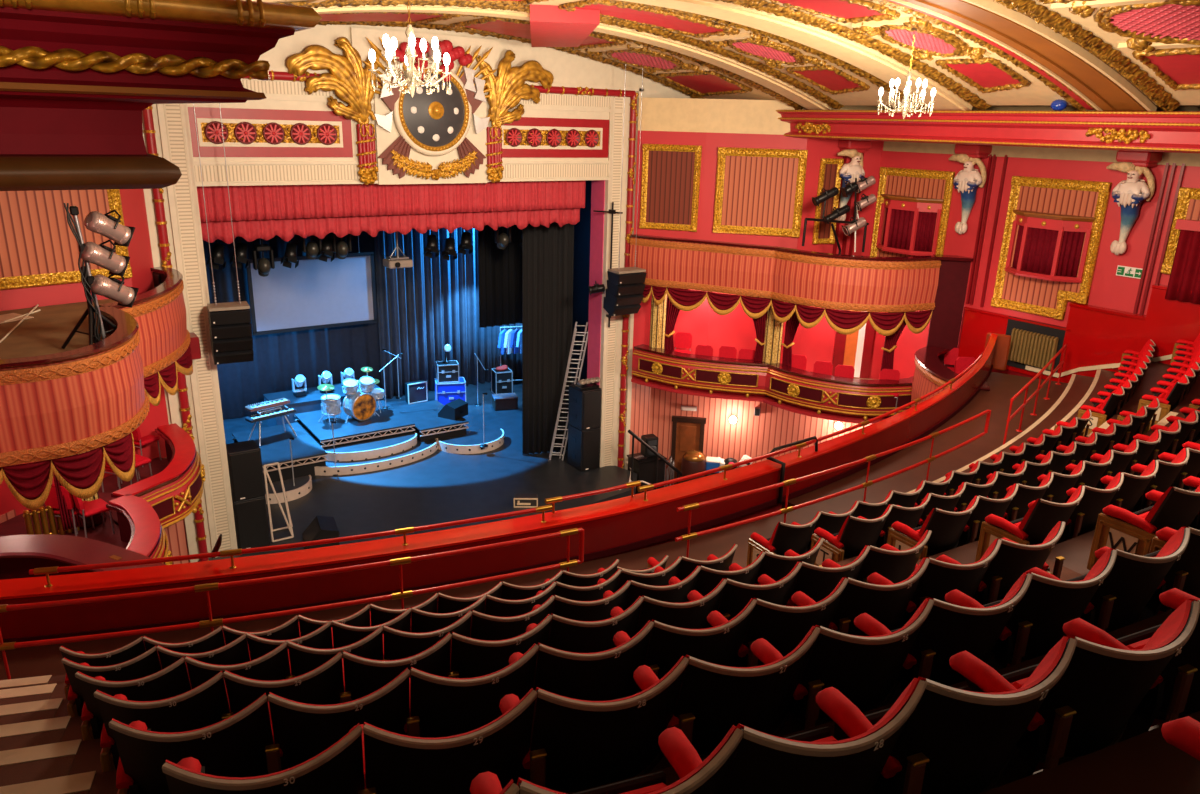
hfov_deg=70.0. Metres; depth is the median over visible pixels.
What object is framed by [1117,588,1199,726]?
chair
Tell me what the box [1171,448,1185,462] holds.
cushion
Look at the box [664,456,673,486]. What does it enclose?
metal frame
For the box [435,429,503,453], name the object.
step
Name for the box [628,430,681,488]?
handrail
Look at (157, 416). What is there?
wall
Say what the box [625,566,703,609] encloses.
chair
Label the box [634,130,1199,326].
wall
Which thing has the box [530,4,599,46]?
ceiling hatch
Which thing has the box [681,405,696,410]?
strip light
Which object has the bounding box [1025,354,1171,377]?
trim
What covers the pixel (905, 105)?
chandelier
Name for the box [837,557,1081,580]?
carpet
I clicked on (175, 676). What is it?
cushion
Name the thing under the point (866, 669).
chair
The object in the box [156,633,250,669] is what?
chair
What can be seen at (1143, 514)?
seat cushion
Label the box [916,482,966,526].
chair
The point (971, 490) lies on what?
chair
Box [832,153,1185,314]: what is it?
trim
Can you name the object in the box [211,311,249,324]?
grille
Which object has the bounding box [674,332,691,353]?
chair
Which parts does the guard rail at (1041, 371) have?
post, post, post, post, post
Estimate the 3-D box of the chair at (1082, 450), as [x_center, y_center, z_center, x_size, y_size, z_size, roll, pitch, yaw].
[5.620,0.819,10.325,0.598,0.826,0.500,-12,22,-37]
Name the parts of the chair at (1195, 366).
armrest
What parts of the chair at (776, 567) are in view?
armrest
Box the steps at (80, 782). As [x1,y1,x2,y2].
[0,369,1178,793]
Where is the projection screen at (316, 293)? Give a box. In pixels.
[246,238,377,335]
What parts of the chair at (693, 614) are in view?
armrest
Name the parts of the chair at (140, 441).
backrest, seat, chair frame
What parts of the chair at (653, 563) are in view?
armrest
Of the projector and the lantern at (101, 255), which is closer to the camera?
the lantern at (101, 255)
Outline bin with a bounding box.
[680,450,705,482]
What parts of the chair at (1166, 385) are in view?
armrest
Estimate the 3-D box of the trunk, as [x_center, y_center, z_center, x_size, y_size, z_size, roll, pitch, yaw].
[-3.233,0.161,29.162,0.820,0.450,0.520,-4,18,-17]
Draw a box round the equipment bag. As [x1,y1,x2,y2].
[724,458,737,468]
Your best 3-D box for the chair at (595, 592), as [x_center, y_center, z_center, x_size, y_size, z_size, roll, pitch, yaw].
[-0.138,1.738,6.943,0.598,0.826,0.501,-6,19,-23]
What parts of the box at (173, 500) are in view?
inset panel, inset panel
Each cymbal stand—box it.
[317,384,336,425]
[361,367,372,375]
[371,378,379,414]
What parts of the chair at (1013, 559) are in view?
armrest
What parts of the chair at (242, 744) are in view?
panel, armrest, armrest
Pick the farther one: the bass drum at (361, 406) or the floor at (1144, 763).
the bass drum at (361, 406)
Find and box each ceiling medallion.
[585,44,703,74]
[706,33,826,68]
[852,17,985,60]
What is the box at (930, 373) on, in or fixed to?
attached to the parapet
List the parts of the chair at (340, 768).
armrest, armrest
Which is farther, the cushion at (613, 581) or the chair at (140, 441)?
the chair at (140, 441)
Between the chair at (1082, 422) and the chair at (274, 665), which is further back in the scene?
the chair at (1082, 422)
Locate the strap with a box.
[211,534,221,557]
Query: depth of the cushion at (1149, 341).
16.87 m
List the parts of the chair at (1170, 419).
armrest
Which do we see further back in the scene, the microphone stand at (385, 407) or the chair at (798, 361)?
the microphone stand at (385, 407)
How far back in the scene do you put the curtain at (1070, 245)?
17.94 m
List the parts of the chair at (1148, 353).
armrest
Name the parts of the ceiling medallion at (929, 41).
moulding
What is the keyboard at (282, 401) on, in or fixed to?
on the keyboard stand at (259, 413)
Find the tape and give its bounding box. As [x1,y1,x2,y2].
[620,461,649,489]
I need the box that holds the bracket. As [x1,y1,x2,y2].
[766,436,817,502]
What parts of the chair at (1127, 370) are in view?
armrest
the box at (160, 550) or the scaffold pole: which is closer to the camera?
the box at (160, 550)
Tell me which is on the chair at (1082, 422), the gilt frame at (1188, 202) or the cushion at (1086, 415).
the cushion at (1086, 415)
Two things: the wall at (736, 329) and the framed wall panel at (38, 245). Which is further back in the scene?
the wall at (736, 329)
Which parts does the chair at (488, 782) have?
armrest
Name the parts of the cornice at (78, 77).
rope moulding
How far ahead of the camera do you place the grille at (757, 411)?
24.27 m
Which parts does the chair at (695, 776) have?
seat, armrest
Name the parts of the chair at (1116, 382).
armrest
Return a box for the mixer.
[634,454,646,461]
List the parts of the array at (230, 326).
chain, fly frame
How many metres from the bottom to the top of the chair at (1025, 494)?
0.826 m
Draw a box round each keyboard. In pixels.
[245,398,289,411]
[245,407,296,422]
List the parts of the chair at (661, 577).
armrest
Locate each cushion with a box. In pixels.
[64,646,161,666]
[78,656,191,688]
[96,671,229,707]
[112,693,272,734]
[225,651,340,681]
[375,594,434,609]
[485,582,553,601]
[499,779,513,793]
[535,655,683,702]
[554,580,628,601]
[556,569,618,586]
[621,783,666,793]
[652,598,752,629]
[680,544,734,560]
[685,626,814,668]
[699,551,761,570]
[734,678,917,744]
[762,538,820,556]
[798,545,866,567]
[812,736,837,741]
[814,598,927,636]
[865,530,927,550]
[888,493,928,509]
[890,481,922,493]
[906,636,1067,703]
[919,496,975,534]
[921,539,996,567]
[922,573,1026,611]
[923,471,951,482]
[952,461,977,472]
[952,482,963,495]
[964,472,995,484]
[976,484,1015,498]
[993,452,1001,462]
[995,461,1024,473]
[996,521,1060,544]
[1010,677,1043,771]
[1015,443,1022,453]
[1015,472,1050,486]
[1019,485,1080,529]
[1026,549,1110,581]
[1034,434,1042,444]
[1040,451,1050,463]
[1050,442,1073,452]
[1052,426,1059,435]
[1059,417,1075,426]
[1066,599,1190,650]
[1070,461,1081,474]
[1073,432,1094,443]
[1075,409,1089,418]
[1081,472,1119,488]
[1082,450,1110,462]
[1094,423,1113,433]
[1100,387,1122,409]
[1110,527,1183,556]
[1115,380,1129,391]
[1120,415,1129,424]
[1120,460,1154,475]
[1123,374,1135,383]
[1124,439,1135,451]
[1127,638,1163,726]
[1128,367,1141,378]
[1128,406,1144,415]
[1132,350,1151,373]
[1133,361,1145,372]
[1134,345,1152,368]
[1135,355,1148,368]
[1135,429,1157,441]
[1137,339,1153,356]
[1138,511,1149,518]
[1143,398,1157,407]
[1145,485,1199,521]
[1163,375,1186,398]
[1167,420,1177,431]
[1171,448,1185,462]
[1178,369,1193,380]
[1184,411,1195,421]
[1185,362,1198,372]
[1186,352,1199,370]
[1188,356,1199,368]
[1189,344,1199,362]
[1189,348,1199,364]
[1190,339,1199,357]
[1191,333,1199,346]
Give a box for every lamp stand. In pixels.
[61,203,116,348]
[802,178,868,253]
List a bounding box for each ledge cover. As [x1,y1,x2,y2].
[109,494,160,556]
[113,423,195,495]
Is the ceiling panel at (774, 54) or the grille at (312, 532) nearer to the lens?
the ceiling panel at (774, 54)
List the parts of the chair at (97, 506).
backrest, seat, chair frame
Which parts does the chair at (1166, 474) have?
armrest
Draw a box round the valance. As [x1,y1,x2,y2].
[197,180,585,221]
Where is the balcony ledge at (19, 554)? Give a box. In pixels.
[0,534,165,579]
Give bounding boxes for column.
[66,450,106,528]
[649,285,666,348]
[763,298,783,363]
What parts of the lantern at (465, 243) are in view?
barn door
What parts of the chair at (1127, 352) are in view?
panel, armrest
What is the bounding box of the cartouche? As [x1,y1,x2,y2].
[350,27,498,184]
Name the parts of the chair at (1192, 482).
armrest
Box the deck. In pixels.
[0,299,115,359]
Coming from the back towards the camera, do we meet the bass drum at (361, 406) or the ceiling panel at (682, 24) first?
the bass drum at (361, 406)
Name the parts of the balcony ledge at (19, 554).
brass plate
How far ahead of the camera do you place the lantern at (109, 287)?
11.83 m
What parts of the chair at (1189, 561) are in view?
seat, panel, armrest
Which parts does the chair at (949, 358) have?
backrest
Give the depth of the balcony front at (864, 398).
20.86 m
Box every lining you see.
[99,315,117,334]
[116,511,130,542]
[153,272,166,287]
[165,441,171,461]
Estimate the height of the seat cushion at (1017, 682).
0.360 m
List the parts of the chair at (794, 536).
letter plate, panel, armrest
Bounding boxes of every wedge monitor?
[302,516,339,548]
[438,399,467,419]
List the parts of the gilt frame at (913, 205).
casing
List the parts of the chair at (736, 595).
armrest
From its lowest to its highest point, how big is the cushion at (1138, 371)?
0.462 m
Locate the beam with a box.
[190,332,200,359]
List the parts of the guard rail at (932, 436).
post, post, post, post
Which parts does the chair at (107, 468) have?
seat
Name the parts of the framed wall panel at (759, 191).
striped panel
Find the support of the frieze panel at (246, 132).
attached to the wall at (565, 67)
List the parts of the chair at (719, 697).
armrest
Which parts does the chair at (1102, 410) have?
letter plate, panel, armrest, armrest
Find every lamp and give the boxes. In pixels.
[729,416,736,423]
[835,422,842,429]
[1051,99,1066,110]
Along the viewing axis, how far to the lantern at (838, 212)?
20.16 m
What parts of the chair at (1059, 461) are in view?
armrest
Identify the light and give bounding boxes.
[291,374,306,396]
[318,371,332,392]
[341,368,354,385]
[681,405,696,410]
[854,311,865,377]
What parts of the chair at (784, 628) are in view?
armrest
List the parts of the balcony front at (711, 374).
inset panel, inset panel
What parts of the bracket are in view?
clamp post, arm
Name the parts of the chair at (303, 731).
armrest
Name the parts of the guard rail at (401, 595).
post, post, post, post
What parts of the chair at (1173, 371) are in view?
armrest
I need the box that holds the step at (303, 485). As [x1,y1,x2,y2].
[264,475,311,503]
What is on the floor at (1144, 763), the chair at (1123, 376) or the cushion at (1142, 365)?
the chair at (1123, 376)
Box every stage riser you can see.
[232,422,327,483]
[263,383,382,426]
[295,400,414,448]
[393,400,468,441]
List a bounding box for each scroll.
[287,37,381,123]
[476,50,553,126]
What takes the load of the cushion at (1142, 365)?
on the chair at (1123, 376)
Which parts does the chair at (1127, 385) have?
armrest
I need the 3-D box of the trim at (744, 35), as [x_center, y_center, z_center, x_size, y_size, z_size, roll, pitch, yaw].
[-0.702,-6.056,14.189,11.549,0.464,1.350,-10,21,-33]
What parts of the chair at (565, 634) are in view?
armrest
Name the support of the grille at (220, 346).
attached to the array at (230, 326)
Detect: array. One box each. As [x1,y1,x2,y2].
[193,103,253,364]
[603,64,646,315]
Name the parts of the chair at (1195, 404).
panel, armrest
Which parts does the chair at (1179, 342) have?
panel, armrest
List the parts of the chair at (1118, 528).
panel, letter plate, armrest, seat, armrest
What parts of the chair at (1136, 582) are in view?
seat, armrest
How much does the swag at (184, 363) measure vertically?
0.525 m
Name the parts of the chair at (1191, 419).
armrest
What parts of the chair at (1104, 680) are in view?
seat, armrest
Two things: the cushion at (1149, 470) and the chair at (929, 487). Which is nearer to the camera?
the cushion at (1149, 470)
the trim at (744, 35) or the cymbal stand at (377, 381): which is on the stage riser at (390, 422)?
the cymbal stand at (377, 381)
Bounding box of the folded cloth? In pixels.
[496,365,507,370]
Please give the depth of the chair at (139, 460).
15.96 m
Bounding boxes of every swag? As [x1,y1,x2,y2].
[0,467,3,483]
[2,459,52,509]
[51,447,104,498]
[102,432,134,480]
[144,372,160,405]
[157,361,177,394]
[176,344,192,374]
[642,285,651,302]
[651,286,666,304]
[666,287,706,310]
[707,291,740,314]
[740,295,771,318]
[771,299,795,322]
[795,304,824,327]
[824,308,869,334]
[869,312,904,335]
[904,310,931,333]
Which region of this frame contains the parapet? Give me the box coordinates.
[0,333,1011,642]
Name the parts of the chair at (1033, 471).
armrest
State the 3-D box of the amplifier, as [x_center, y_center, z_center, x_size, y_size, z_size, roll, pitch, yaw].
[-6.321,-0.178,29.468,0.710,0.705,0.290,-12,22,-36]
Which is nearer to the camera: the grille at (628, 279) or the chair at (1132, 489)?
the chair at (1132, 489)
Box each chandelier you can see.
[368,2,451,97]
[877,35,935,118]
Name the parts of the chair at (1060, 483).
armrest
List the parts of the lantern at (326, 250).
barn door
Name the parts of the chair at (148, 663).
panel, armrest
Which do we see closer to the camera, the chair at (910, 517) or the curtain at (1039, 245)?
the chair at (910, 517)
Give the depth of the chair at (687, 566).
7.10 m
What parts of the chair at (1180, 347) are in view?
armrest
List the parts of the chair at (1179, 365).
armrest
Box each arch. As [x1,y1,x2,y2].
[251,0,990,110]
[868,0,1179,111]
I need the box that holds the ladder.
[549,322,587,459]
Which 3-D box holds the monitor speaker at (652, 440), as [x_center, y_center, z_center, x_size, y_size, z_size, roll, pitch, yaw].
[1.411,1.383,24.354,0.400,0.575,0.383,-6,19,-22]
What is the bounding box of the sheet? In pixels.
[0,313,33,323]
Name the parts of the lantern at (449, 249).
barn door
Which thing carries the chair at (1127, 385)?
on the floor at (1144, 763)
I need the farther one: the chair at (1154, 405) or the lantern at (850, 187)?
the lantern at (850, 187)
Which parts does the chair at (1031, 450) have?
armrest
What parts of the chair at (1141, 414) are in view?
armrest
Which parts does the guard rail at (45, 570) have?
post, post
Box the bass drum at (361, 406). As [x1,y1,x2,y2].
[343,389,378,421]
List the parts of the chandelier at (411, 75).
bulb, bulb, arm, bulb, arm, bulb, arm, arm, chain, stem, bulb, arm, arm, bulb, arm, arm, bulb, arm, bulb, bulb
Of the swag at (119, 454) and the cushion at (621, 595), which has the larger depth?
the swag at (119, 454)
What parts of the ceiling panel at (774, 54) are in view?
moulding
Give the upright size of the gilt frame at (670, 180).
2.140 m
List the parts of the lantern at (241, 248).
barn door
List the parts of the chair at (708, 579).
armrest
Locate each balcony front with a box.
[632,344,768,397]
[764,363,913,419]
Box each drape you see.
[53,472,82,530]
[374,227,521,397]
[665,287,687,350]
[749,296,767,361]
[782,302,805,366]
[881,311,912,370]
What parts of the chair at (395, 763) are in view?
armrest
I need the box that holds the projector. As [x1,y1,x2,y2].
[383,231,412,268]
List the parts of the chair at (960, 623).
armrest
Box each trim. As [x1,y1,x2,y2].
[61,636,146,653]
[142,105,208,561]
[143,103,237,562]
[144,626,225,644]
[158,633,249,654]
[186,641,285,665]
[194,67,643,185]
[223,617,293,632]
[243,70,635,96]
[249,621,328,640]
[278,0,843,109]
[308,0,821,66]
[317,21,704,98]
[581,44,708,73]
[587,180,604,384]
[599,88,643,469]
[617,92,638,467]
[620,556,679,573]
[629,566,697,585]
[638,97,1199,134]
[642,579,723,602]
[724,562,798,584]
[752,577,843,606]
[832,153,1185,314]
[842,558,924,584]
[851,17,989,59]
[883,141,1199,166]
[933,254,973,261]
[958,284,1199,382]
[1005,316,1065,376]
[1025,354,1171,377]
[1050,0,1199,50]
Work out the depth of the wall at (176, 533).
18.34 m
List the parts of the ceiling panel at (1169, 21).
moulding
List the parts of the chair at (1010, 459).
armrest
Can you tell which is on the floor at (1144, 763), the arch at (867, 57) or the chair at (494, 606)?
the chair at (494, 606)
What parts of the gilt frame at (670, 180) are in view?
striped panel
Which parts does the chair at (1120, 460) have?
armrest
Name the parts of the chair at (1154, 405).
armrest, panel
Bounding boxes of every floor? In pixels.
[0,361,1199,793]
[198,377,636,561]
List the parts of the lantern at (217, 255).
barn door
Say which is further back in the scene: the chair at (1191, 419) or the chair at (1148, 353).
the chair at (1148, 353)
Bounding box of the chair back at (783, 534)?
[769,511,818,544]
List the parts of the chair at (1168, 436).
armrest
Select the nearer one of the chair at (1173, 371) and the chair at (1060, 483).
the chair at (1060, 483)
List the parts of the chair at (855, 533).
letter plate, panel, armrest, armrest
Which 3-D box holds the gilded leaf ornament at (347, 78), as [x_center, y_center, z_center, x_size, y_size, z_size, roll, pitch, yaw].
[-5.340,-6.435,17.497,1.989,1.729,0.279,-10,21,-33]
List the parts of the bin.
domed lid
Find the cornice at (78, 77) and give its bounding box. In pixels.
[0,0,321,190]
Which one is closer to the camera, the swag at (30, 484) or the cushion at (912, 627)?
the cushion at (912, 627)
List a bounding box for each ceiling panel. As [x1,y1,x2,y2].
[319,12,460,24]
[336,0,548,4]
[449,17,626,50]
[558,0,739,37]
[656,71,751,95]
[770,0,900,23]
[786,65,869,94]
[935,57,1030,92]
[1036,0,1095,3]
[1069,0,1199,52]
[1132,47,1199,90]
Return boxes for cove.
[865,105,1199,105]
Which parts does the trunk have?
lid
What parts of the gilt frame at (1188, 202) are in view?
striped panel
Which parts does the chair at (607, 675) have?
armrest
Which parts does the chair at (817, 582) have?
armrest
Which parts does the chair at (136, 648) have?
panel, armrest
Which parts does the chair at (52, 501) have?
backrest, seat, chair frame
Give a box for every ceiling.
[267,0,1199,105]
[631,376,888,423]
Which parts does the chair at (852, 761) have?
seat, armrest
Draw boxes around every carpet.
[0,457,168,548]
[0,693,88,793]
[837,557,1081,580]
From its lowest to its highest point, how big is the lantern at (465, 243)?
1.337 m
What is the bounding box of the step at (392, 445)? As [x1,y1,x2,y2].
[323,433,417,461]
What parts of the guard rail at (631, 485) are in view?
post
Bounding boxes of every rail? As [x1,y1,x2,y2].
[0,528,583,679]
[29,505,551,586]
[500,326,521,380]
[545,480,640,512]
[637,355,981,500]
[675,410,990,557]
[1003,344,1066,444]
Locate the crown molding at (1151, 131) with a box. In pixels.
[776,110,1199,152]
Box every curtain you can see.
[478,225,521,327]
[522,222,573,454]
[882,207,887,244]
[887,209,914,249]
[914,212,936,251]
[1012,225,1023,268]
[1021,227,1058,274]
[1056,231,1085,276]
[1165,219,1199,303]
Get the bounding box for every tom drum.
[342,378,357,394]
[359,376,374,392]
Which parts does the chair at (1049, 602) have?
seat, armrest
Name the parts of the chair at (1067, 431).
armrest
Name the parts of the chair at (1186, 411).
armrest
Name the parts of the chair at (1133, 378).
armrest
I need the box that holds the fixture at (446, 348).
[442,344,450,362]
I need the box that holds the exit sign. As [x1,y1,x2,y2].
[1116,265,1142,278]
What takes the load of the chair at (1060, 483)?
on the floor at (1144, 763)
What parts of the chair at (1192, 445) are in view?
armrest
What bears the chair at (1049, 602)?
on the floor at (1144, 763)
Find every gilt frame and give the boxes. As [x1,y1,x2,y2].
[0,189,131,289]
[639,144,701,231]
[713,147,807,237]
[812,158,843,243]
[870,167,954,256]
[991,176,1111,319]
[1161,187,1199,273]
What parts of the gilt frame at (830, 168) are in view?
striped panel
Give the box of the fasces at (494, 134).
[486,126,503,182]
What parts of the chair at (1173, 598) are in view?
seat, armrest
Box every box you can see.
[106,503,172,564]
[111,428,205,528]
[514,494,537,507]
[706,456,724,472]
[911,345,989,406]
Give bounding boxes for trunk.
[492,393,517,410]
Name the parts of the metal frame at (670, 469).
tube frame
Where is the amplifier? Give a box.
[405,380,427,403]
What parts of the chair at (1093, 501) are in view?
armrest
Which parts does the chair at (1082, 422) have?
armrest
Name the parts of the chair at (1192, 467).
armrest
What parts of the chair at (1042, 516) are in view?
letter plate, panel, armrest, seat, armrest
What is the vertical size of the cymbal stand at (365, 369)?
1.363 m
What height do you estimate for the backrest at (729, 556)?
0.462 m
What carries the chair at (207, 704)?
on the floor at (1144, 763)
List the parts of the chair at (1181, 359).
armrest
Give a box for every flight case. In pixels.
[435,360,458,382]
[435,377,465,404]
[491,368,512,393]
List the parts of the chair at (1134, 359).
armrest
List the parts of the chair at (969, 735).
seat, armrest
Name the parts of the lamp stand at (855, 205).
bar frame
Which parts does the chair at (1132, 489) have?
armrest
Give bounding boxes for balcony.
[0,306,149,466]
[99,267,189,377]
[629,234,777,297]
[770,247,940,311]
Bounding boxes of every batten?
[0,304,38,342]
[3,309,40,322]
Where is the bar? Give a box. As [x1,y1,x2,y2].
[575,377,599,389]
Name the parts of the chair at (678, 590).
armrest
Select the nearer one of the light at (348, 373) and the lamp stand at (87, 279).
the lamp stand at (87, 279)
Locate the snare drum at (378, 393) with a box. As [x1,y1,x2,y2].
[369,388,384,412]
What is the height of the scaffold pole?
3.300 m
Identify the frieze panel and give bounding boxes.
[188,107,352,156]
[501,117,608,157]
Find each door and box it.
[669,415,705,484]
[832,310,874,378]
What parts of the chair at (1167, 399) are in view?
panel, letter plate, armrest, armrest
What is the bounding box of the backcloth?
[203,231,381,419]
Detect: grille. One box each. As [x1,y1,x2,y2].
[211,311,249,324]
[213,326,250,338]
[214,340,251,352]
[215,353,252,364]
[303,518,319,541]
[582,429,600,470]
[583,390,601,429]
[612,307,639,315]
[615,296,642,306]
[617,285,644,295]
[618,274,645,284]
[755,409,759,415]
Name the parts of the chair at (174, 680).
panel, armrest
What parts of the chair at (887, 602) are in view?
armrest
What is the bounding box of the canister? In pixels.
[739,455,752,466]
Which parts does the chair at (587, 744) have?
armrest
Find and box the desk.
[627,453,666,493]
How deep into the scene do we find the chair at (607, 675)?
3.84 m
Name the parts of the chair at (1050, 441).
armrest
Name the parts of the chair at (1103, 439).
armrest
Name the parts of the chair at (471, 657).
armrest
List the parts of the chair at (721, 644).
armrest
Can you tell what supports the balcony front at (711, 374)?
on the ceiling at (766, 399)
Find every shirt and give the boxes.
[498,326,507,353]
[504,328,513,353]
[510,327,519,353]
[516,329,521,353]
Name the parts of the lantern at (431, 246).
barn door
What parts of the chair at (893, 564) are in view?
armrest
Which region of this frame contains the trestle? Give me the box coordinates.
[263,462,293,541]
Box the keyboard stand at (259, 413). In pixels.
[248,405,296,445]
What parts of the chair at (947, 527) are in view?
letter plate, armrest, panel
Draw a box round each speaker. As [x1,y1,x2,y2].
[226,440,264,501]
[232,496,269,548]
[568,384,601,430]
[568,424,600,471]
[641,434,658,456]
[754,407,759,415]
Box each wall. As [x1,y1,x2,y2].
[0,189,154,310]
[0,374,168,515]
[0,509,189,564]
[142,24,690,560]
[572,180,591,380]
[629,382,871,486]
[632,289,963,378]
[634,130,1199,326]
[927,260,970,366]
[954,306,1062,379]
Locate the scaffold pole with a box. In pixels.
[593,202,622,326]
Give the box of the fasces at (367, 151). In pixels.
[356,123,378,184]
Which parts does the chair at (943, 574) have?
armrest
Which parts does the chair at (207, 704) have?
panel, armrest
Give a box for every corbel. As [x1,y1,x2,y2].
[835,139,871,220]
[949,144,991,233]
[1106,150,1162,254]
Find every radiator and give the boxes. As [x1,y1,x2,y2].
[22,506,79,534]
[1008,328,1058,370]
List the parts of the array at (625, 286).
fly frame, chain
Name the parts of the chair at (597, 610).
armrest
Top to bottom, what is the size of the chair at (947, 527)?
0.826 m
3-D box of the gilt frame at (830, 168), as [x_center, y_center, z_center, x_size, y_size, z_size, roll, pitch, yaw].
[5.737,-4.908,21.564,0.601,2.100,0.125,-3,18,-15]
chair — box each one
[45,484,94,535]
[59,636,146,698]
[61,646,161,716]
[72,495,114,537]
[75,656,191,740]
[94,671,233,771]
[101,458,138,491]
[108,693,288,793]
[117,454,151,486]
[130,427,161,466]
[142,626,225,652]
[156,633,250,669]
[162,723,375,793]
[185,641,294,688]
[222,615,300,644]
[223,651,351,713]
[246,621,333,660]
[267,668,422,767]
[287,626,389,676]
[298,604,370,636]
[331,607,410,647]
[343,632,458,700]
[363,688,546,793]
[370,593,437,625]
[383,610,471,659]
[410,644,543,737]
[411,595,485,632]
[437,581,501,612]
[450,614,551,677]
[470,595,554,640]
[470,771,519,793]
[485,582,555,616]
[501,570,562,599]
[517,725,743,793]
[526,655,694,793]
[533,620,658,700]
[548,596,643,652]
[552,580,630,620]
[554,569,621,600]
[561,559,618,586]
[617,555,668,573]
[617,556,681,590]
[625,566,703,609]
[635,579,729,634]
[638,598,757,691]
[673,626,823,757]
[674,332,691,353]
[677,544,737,580]
[694,551,764,595]
[695,345,712,355]
[703,678,929,793]
[718,562,801,619]
[719,346,736,357]
[735,577,850,666]
[738,349,754,359]
[746,511,820,565]
[755,538,823,584]
[789,545,869,601]
[789,598,935,725]
[792,354,806,369]
[808,501,858,549]
[811,504,892,565]
[813,361,832,374]
[831,558,929,635]
[834,365,854,377]
[853,491,893,518]
[856,530,931,583]
[864,636,1076,793]
[876,493,930,545]
[879,369,899,413]
[886,481,924,507]
[887,496,979,559]
[891,573,1032,688]
[901,539,1001,626]
[916,471,954,505]
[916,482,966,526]
[944,348,962,375]
[945,461,980,495]
[954,357,975,374]
[956,472,997,511]
[959,484,1018,543]
[969,452,1003,484]
[973,521,1065,603]
[975,485,1084,561]
[983,549,1116,666]
[987,461,1026,498]
[990,443,1025,473]
[1001,599,1199,771]
[1006,472,1053,521]
[1009,434,1044,463]
[1012,451,1052,486]
[1027,426,1061,462]
[1035,442,1075,474]
[1037,461,1084,502]
[1042,417,1077,452]
[1054,409,1091,445]
[1056,432,1096,474]
[1065,450,1112,488]
[1066,472,1123,539]
[1066,527,1189,632]
[1075,423,1115,462]
[1077,387,1124,436]
[1087,485,1199,569]
[1091,439,1138,488]
[1092,415,1132,454]
[1097,380,1131,418]
[1101,460,1158,512]
[1104,373,1137,410]
[1107,406,1146,444]
[1110,367,1142,400]
[1113,429,1160,474]
[1114,361,1147,402]
[1117,398,1159,439]
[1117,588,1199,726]
[1118,355,1150,396]
[1119,339,1155,371]
[1120,350,1152,389]
[1123,344,1154,383]
[1131,448,1188,509]
[1133,420,1180,465]
[1137,375,1189,429]
[1144,527,1199,614]
[1151,411,1197,454]
[1157,369,1195,410]
[1158,448,1199,489]
[1161,716,1199,760]
[1162,362,1199,407]
[1166,410,1199,449]
[1167,356,1199,401]
[1170,333,1199,364]
[1170,352,1199,394]
[1173,348,1199,388]
[1175,344,1199,362]
[1176,339,1199,357]
[1180,407,1199,442]
[1182,441,1199,477]
[1183,476,1199,529]
[1189,399,1199,409]
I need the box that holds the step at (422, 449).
[315,438,437,475]
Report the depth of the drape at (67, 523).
13.78 m
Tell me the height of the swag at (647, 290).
0.477 m
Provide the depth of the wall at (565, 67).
18.70 m
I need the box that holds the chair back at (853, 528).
[837,504,889,539]
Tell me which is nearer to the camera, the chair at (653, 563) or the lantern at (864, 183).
the chair at (653, 563)
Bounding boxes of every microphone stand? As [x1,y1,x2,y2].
[289,437,294,485]
[332,421,337,475]
[379,353,402,408]
[382,349,401,398]
[474,353,488,405]
[480,393,487,447]
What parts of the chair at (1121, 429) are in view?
armrest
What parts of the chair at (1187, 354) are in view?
armrest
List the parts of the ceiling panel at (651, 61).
moulding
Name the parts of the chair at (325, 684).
armrest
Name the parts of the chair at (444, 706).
armrest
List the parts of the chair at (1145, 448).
armrest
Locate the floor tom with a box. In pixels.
[321,394,340,420]
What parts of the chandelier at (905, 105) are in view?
bulb, arm, bulb, arm, stem, bulb, arm, arm, bulb, arm, bulb, bulb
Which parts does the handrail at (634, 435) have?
post, post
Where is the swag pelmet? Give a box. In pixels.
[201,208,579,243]
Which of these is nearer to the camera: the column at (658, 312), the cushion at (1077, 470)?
the cushion at (1077, 470)
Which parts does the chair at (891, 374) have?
backrest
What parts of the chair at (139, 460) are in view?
seat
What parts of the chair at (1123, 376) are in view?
armrest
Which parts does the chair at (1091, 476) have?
armrest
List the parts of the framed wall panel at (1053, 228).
casing, striped panel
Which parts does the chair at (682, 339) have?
seat, backrest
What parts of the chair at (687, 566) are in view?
armrest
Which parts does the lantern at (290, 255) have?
barn door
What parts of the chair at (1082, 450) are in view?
armrest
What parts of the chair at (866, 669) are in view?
armrest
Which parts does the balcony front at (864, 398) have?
inset panel, inset panel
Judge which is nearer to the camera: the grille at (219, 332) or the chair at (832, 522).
the chair at (832, 522)
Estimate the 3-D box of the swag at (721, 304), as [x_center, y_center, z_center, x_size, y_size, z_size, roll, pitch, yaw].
[3.133,-2.369,21.907,0.917,0.552,0.106,11,20,26]
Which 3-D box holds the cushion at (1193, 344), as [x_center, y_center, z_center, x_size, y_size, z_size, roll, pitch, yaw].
[11.148,-1.009,15.945,0.248,0.462,0.536,13,21,31]
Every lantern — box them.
[79,239,129,275]
[84,209,134,246]
[89,274,138,307]
[207,239,225,269]
[230,236,248,268]
[252,239,274,276]
[281,240,298,267]
[301,235,321,258]
[317,235,334,261]
[331,233,351,258]
[423,230,439,257]
[441,233,456,260]
[458,230,472,254]
[494,226,510,248]
[588,281,604,294]
[811,187,838,205]
[823,205,849,223]
[840,180,858,196]
[842,217,866,235]
[856,194,876,210]
[857,175,875,192]
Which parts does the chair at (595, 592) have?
armrest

